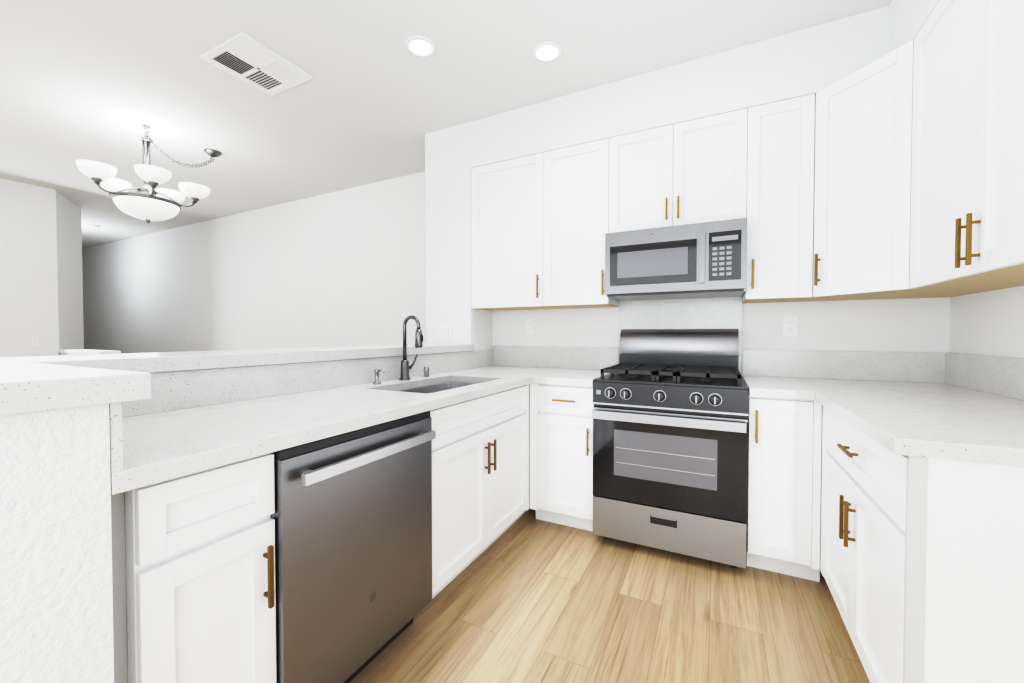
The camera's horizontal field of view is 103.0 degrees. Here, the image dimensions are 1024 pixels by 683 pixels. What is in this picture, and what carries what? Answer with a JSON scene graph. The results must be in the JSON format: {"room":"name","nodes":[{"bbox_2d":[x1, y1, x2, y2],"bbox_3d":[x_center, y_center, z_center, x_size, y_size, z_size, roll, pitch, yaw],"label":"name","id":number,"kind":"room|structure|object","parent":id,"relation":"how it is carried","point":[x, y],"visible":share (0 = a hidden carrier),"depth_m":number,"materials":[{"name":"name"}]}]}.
{"room":"kitchen","nodes":[
{"label":"kitchen","id":0,"kind":"room"},
{"bbox_2d":[0,178,63,357],"bbox_3d":[-6.095,-0.244,2.400,0.150,2.740,4.690,1,1,27],"label":"wall","id":1,"kind":"structure","parent":0,"point":[41,286],"depth_m":4.27,"materials":[{"name":"white paint"}]},
{"bbox_2d":[27,335,37,345],"bbox_3d":[-5.052,-0.009,4.292,0.009,0.118,0.075,1,1,27],"label":"light switch","id":2,"kind":"object","parent":1,"relation":"attached to","point":[32,340],"visible":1,"depth_m":4.29,"materials":[{"name":"white plastic"}]},
{"bbox_2d":[0,404,113,682],"bbox_3d":[-0.664,0.616,1.751,0.775,1.044,2.640,1,1,27],"label":"wall","id":3,"kind":"structure","parent":0,"point":[56,610],"depth_m":0.68,"materials":[{"name":"white paint"}]},
{"bbox_2d":[109,400,140,472],"bbox_3d":[-1.008,0.175,0.894,0.621,0.130,0.018,1,1,27],"label":"backsplash","id":4,"kind":"structure","parent":3,"relation":"attached to","point":[117,411],"depth_m":0.76,"materials":[{"name":"stone"}]},
{"bbox_2d":[0,343,474,415],"bbox_3d":[-0.776,0.067,1.774,1.055,0.050,2.678,1,1,27],"label":"bar","id":5,"kind":"object","parent":3,"relation":"on","point":[36,384],"visible":1,"depth_m":1.10,"materials":[{"name":"stone"}]},
{"bbox_2d":[141,346,492,414],"bbox_3d":[-0.729,0.136,2.181,0.019,0.160,2.570,1,1,27],"label":"backsplash","id":6,"kind":"structure","parent":3,"relation":"attached to","point":[186,389],"depth_m":1.69,"materials":[{"name":"stone"}]},
{"bbox_2d":[60,194,83,348],"bbox_3d":[-5.354,-0.289,4.832,0.660,2.740,0.500,1,1,27],"label":"wall","id":7,"kind":"structure","parent":0,"point":[71,278],"depth_m":4.80,"materials":[{"name":"white paint"}]},
{"bbox_2d":[58,349,120,355],"bbox_3d":[-4.470,0.591,4.301,1.050,1.000,0.160,1,1,27],"label":"wall","id":8,"kind":"structure","parent":0,"point":[75,352],"depth_m":4.20,"materials":[{"name":"white paint"}]},
{"bbox_2d":[82,171,425,353],"bbox_3d":[-4.274,-0.306,5.771,9.200,2.740,0.150,1,1,27],"label":"wall","id":9,"kind":"structure","parent":0,"point":[346,267],"depth_m":4.99,"materials":[{"name":"white paint"}]},
{"bbox_2d":[0,0,891,248],"bbox_3d":[-4.293,-1.663,2.338,12.240,0.100,6.250,1,1,27],"label":"ceiling","id":10,"kind":"structure","parent":0,"point":[373,100],"depth_m":2.48,"materials":[{"name":"white paint"}]},
{"bbox_2d":[88,224,100,227],"bbox_3d":[-6.033,-1.662,5.878,0.130,0.032,0.130,1,1,27],"label":"recessed light","id":11,"kind":"object","parent":10,"relation":"attached to","point":[93,226],"visible":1,"depth_m":5.84,"materials":[{"name":"white plastic"}]},
{"bbox_2d":[76,124,221,222],"bbox_3d":[-2.720,-1.261,3.140,0.741,0.733,0.917,1,1,27],"label":"chandelier","id":12,"kind":"object","parent":10,"relation":"hanging from","point":[147,201],"visible":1,"depth_m":3.01,"materials":[{"name":"silver metal"}]},
{"bbox_2d":[200,32,311,95],"bbox_3d":[-1.488,-1.608,2.390,0.400,0.012,0.410,1,1,27],"label":"ceiling vent","id":13,"kind":"object","parent":10,"relation":"in","point":[244,57],"visible":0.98,"depth_m":2.36,"materials":[{"name":"white plastic"}]},
{"bbox_2d":[405,35,435,56],"bbox_3d":[-0.498,-1.606,2.220,0.164,0.010,0.164,1,1,27],"label":"recessed light","id":14,"kind":"object","parent":10,"relation":"in","point":[419,46],"visible":1,"depth_m":2.21,"materials":[{"name":"white plastic"}]},
{"bbox_2d":[532,41,561,61],"bbox_3d":[0.195,-1.607,2.262,0.164,0.010,0.164,1,1,27],"label":"recessed light","id":15,"kind":"object","parent":10,"relation":"in","point":[547,51],"visible":1,"depth_m":2.26,"materials":[{"name":"white plastic"}]},
{"bbox_2d":[425,122,492,350],"bbox_3d":[-0.364,-0.262,3.387,0.420,2.740,0.580,1,1,27],"label":"wall","id":16,"kind":"structure","parent":0,"point":[448,216],"depth_m":3.12,"materials":[{"name":"white paint"}]},
{"bbox_2d":[438,325,450,339],"bbox_3d":[-0.519,-0.068,3.139,0.121,0.118,0.009,1,1,27],"label":"light switch","id":17,"kind":"object","parent":16,"relation":"attached to","point":[444,332],"visible":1,"depth_m":3.14,"materials":[{"name":"white plastic"}]},
{"bbox_2d":[349,509,869,682],"bbox_3d":[-4.293,1.176,2.390,12.240,0.100,6.250,1,1,27],"label":"floor","id":18,"kind":"structure","parent":0,"point":[527,597],"depth_m":1.65,"materials":[{"name":"brown wood"}]},
{"bbox_2d":[111,453,276,682],"bbox_3d":[-0.965,0.714,1.054,0.622,0.874,0.327,1,1,27],"label":"base cabinet","id":19,"kind":"object","parent":18,"relation":"on","point":[193,579],"depth_m":0.91,"materials":[{"name":"white paint"}]},
{"bbox_2d":[110,366,567,494],"bbox_3d":[-0.446,0.239,2.040,0.653,0.040,2.570,1,1,27],"label":"countertop","id":20,"kind":"structure","parent":19,"relation":"on","point":[163,446],"depth_m":1.22,"materials":[{"name":"stone"}]},
{"bbox_2d":[373,369,384,383],"bbox_3d":[-0.682,0.180,2.088,0.072,0.075,0.040,1,1,27],"label":"soap dispenser","id":21,"kind":"object","parent":20,"relation":"on","point":[376,379],"visible":1,"depth_m":2.08,"materials":[{"name":"silver metal"}]},
{"bbox_2d":[399,315,422,379],"bbox_3d":[-0.549,0.034,2.279,0.154,0.360,0.105,1,1,27],"label":"faucet","id":22,"kind":"object","parent":20,"relation":"on","point":[405,369],"visible":1,"depth_m":2.26,"materials":[{"name":"grey metal"}]},
{"bbox_2d":[424,367,428,376],"bbox_3d":[-0.515,0.182,2.452,0.034,0.058,0.034,1,1,27],"label":"air gap","id":23,"kind":"object","parent":20,"relation":"on","point":[426,371],"visible":1,"depth_m":2.44,"materials":[{"name":"silver metal"}]},
{"bbox_2d":[399,381,477,393],"bbox_3d":[-0.374,0.372,2.149,0.396,0.230,0.716,1,1,27],"label":"sink basin","id":24,"kind":"object","parent":20,"relation":"in","point":[432,388],"visible":0.02,"depth_m":2.42,"materials":[{"name":"silver metal"}]},
{"bbox_2d":[271,411,435,682],"bbox_3d":[-0.717,0.708,1.460,0.683,0.870,0.615,1,1,27],"label":"dishwasher","id":25,"kind":"object","parent":18,"relation":"on","point":[352,515],"visible":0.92,"depth_m":1.24,"materials":[{"name":"grey metal"}]},
{"bbox_2d":[435,384,529,531],"bbox_3d":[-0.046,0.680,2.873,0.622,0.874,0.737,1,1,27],"label":"base cabinet","id":26,"kind":"object","parent":18,"relation":"on","point":[482,444],"depth_m":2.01,"materials":[{"name":"white paint"}]},
{"bbox_2d":[530,384,593,530],"bbox_3d":[0.431,0.684,2.683,0.399,0.874,0.648,1,1,27],"label":"base cabinet","id":27,"kind":"object","parent":18,"relation":"on","point":[561,420],"depth_m":2.40,"materials":[{"name":"white paint"}]},
{"bbox_2d":[592,329,748,568],"bbox_3d":[0.919,0.525,2.365,0.751,1.203,0.722,1,1,27],"label":"range","id":28,"kind":"object","parent":18,"relation":"on","point":[670,412],"visible":1,"depth_m":2.11,"materials":[{"name":"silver metal"}]},
{"bbox_2d":[747,396,822,581],"bbox_3d":[1.419,0.693,2.183,0.302,0.874,0.648,1,1,27],"label":"base cabinet","id":29,"kind":"object","parent":18,"relation":"on","point":[784,483],"depth_m":1.91,"materials":[{"name":"white paint"}]},
{"bbox_2d":[532,369,814,399],"bbox_3d":[0.888,0.232,2.426,1.380,0.040,0.678,1,1,27],"label":"countertop","id":30,"kind":"structure","parent":29,"relation":"on","point":[776,387],"depth_m":2.24,"materials":[{"name":"stone"}]},
{"bbox_2d":[820,406,1023,682],"bbox_3d":[1.471,0.710,1.274,0.648,0.874,0.928,1,1,27],"label":"base cabinet","id":31,"kind":"object","parent":18,"relation":"on","point":[922,565],"visible":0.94,"depth_m":0.98,"materials":[{"name":"white paint"}]},
{"bbox_2d":[791,377,1023,466],"bbox_3d":[1.602,0.247,1.556,0.678,0.040,1.588,1,1,27],"label":"countertop","id":32,"kind":"structure","parent":31,"relation":"on","point":[940,421],"depth_m":1.26,"materials":[{"name":"stone"}]},
{"bbox_2d":[470,0,939,167],"bbox_3d":[0.387,-1.427,1.377,2.713,0.336,2.948,1,1,27],"label":"wall","id":33,"kind":"structure","parent":0,"point":[808,61],"depth_m":2.30,"materials":[{"name":"white paint"}]},
{"bbox_2d":[493,296,949,352],"bbox_3d":[1.132,-0.253,2.900,3.040,2.740,0.400,1,1,27],"label":"wall","id":34,"kind":"structure","parent":0,"point":[903,325],"depth_m":2.38,"materials":[{"name":"white paint"}]},
{"bbox_2d":[525,319,533,334],"bbox_3d":[0.138,-0.113,3.176,0.075,0.118,0.008,1,1,27],"label":"electrical outlet","id":35,"kind":"object","parent":34,"relation":"attached to","point":[529,326],"visible":1,"depth_m":3.17,"materials":[{"name":"white plastic"}]},
{"bbox_2d":[493,346,618,369],"bbox_3d":[0.308,0.119,3.086,0.993,0.160,0.019,1,1,27],"label":"backsplash","id":36,"kind":"structure","parent":34,"relation":"attached to","point":[595,358],"depth_m":3.06,"materials":[{"name":"stone"}]},
{"bbox_2d":[471,94,814,310],"bbox_3d":[0.689,-0.759,2.688,2.076,1.040,0.358,1,1,27],"label":"upper cabinet","id":37,"kind":"object","parent":34,"relation":"attached to","point":[543,223],"visible":0.85,"depth_m":2.48,"materials":[{"name":"white paint"}]},
{"bbox_2d":[605,218,746,300],"bbox_3d":[0.993,-0.467,2.494,0.749,0.382,0.440,1,1,27],"label":"over-the-range microwave","id":38,"kind":"object","parent":37,"relation":"attached to","point":[699,260],"visible":1,"depth_m":2.30,"materials":[{"name":"silver metal"}]},
{"bbox_2d":[619,297,741,375],"bbox_3d":[1.089,-0.029,2.691,0.752,0.500,0.016,1,1,27],"label":"backsplash panel","id":39,"kind":"object","parent":34,"relation":"attached to","point":[712,313],"visible":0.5,"depth_m":2.66,"materials":[{"name":"stone"}]},
{"bbox_2d":[783,316,797,335],"bbox_3d":[1.651,-0.089,2.412,0.075,0.118,0.008,1,1,27],"label":"electrical outlet","id":40,"kind":"object","parent":34,"relation":"attached to","point":[790,325],"visible":1,"depth_m":2.41,"materials":[{"name":"white plastic"}]},
{"bbox_2d":[742,350,940,382],"bbox_3d":[1.823,0.134,2.321,0.892,0.160,0.019,1,1,27],"label":"backsplash","id":41,"kind":"structure","parent":34,"relation":"attached to","point":[921,367],"depth_m":2.29,"materials":[{"name":"stone"}]},
{"bbox_2d":[949,286,1023,358],"bbox_3d":[1.013,-0.190,-0.540,0.150,2.740,5.850,1,1,27],"label":"wall","id":42,"kind":"structure","parent":0,"point":[988,323],"depth_m":1.80,"materials":[{"name":"white paint"}]},
{"bbox_2d":[801,47,1004,301],"bbox_3d":[1.828,-0.748,1.938,0.633,1.036,0.669,1,1,27],"label":"upper cabinet","id":43,"kind":"object","parent":42,"relation":"attached to","point":[857,197],"depth_m":1.91,"materials":[{"name":"white paint"}]},
{"bbox_2d":[897,0,1023,291],"bbox_3d":[1.607,-0.735,1.230,0.390,1.036,1.022,1,1,27],"label":"upper cabinet","id":44,"kind":"object","parent":42,"relation":"attached to","point":[919,166],"depth_m":1.37,"materials":[{"name":"white paint"}]},
{"bbox_2d":[941,352,1023,400],"bbox_3d":[1.897,0.150,1.406,0.018,0.160,1.588,1,1,27],"label":"backsplash","id":45,"kind":"structure","parent":42,"relation":"attached to","point":[1002,376],"depth_m":1.79,"materials":[{"name":"stone"}]}
]}

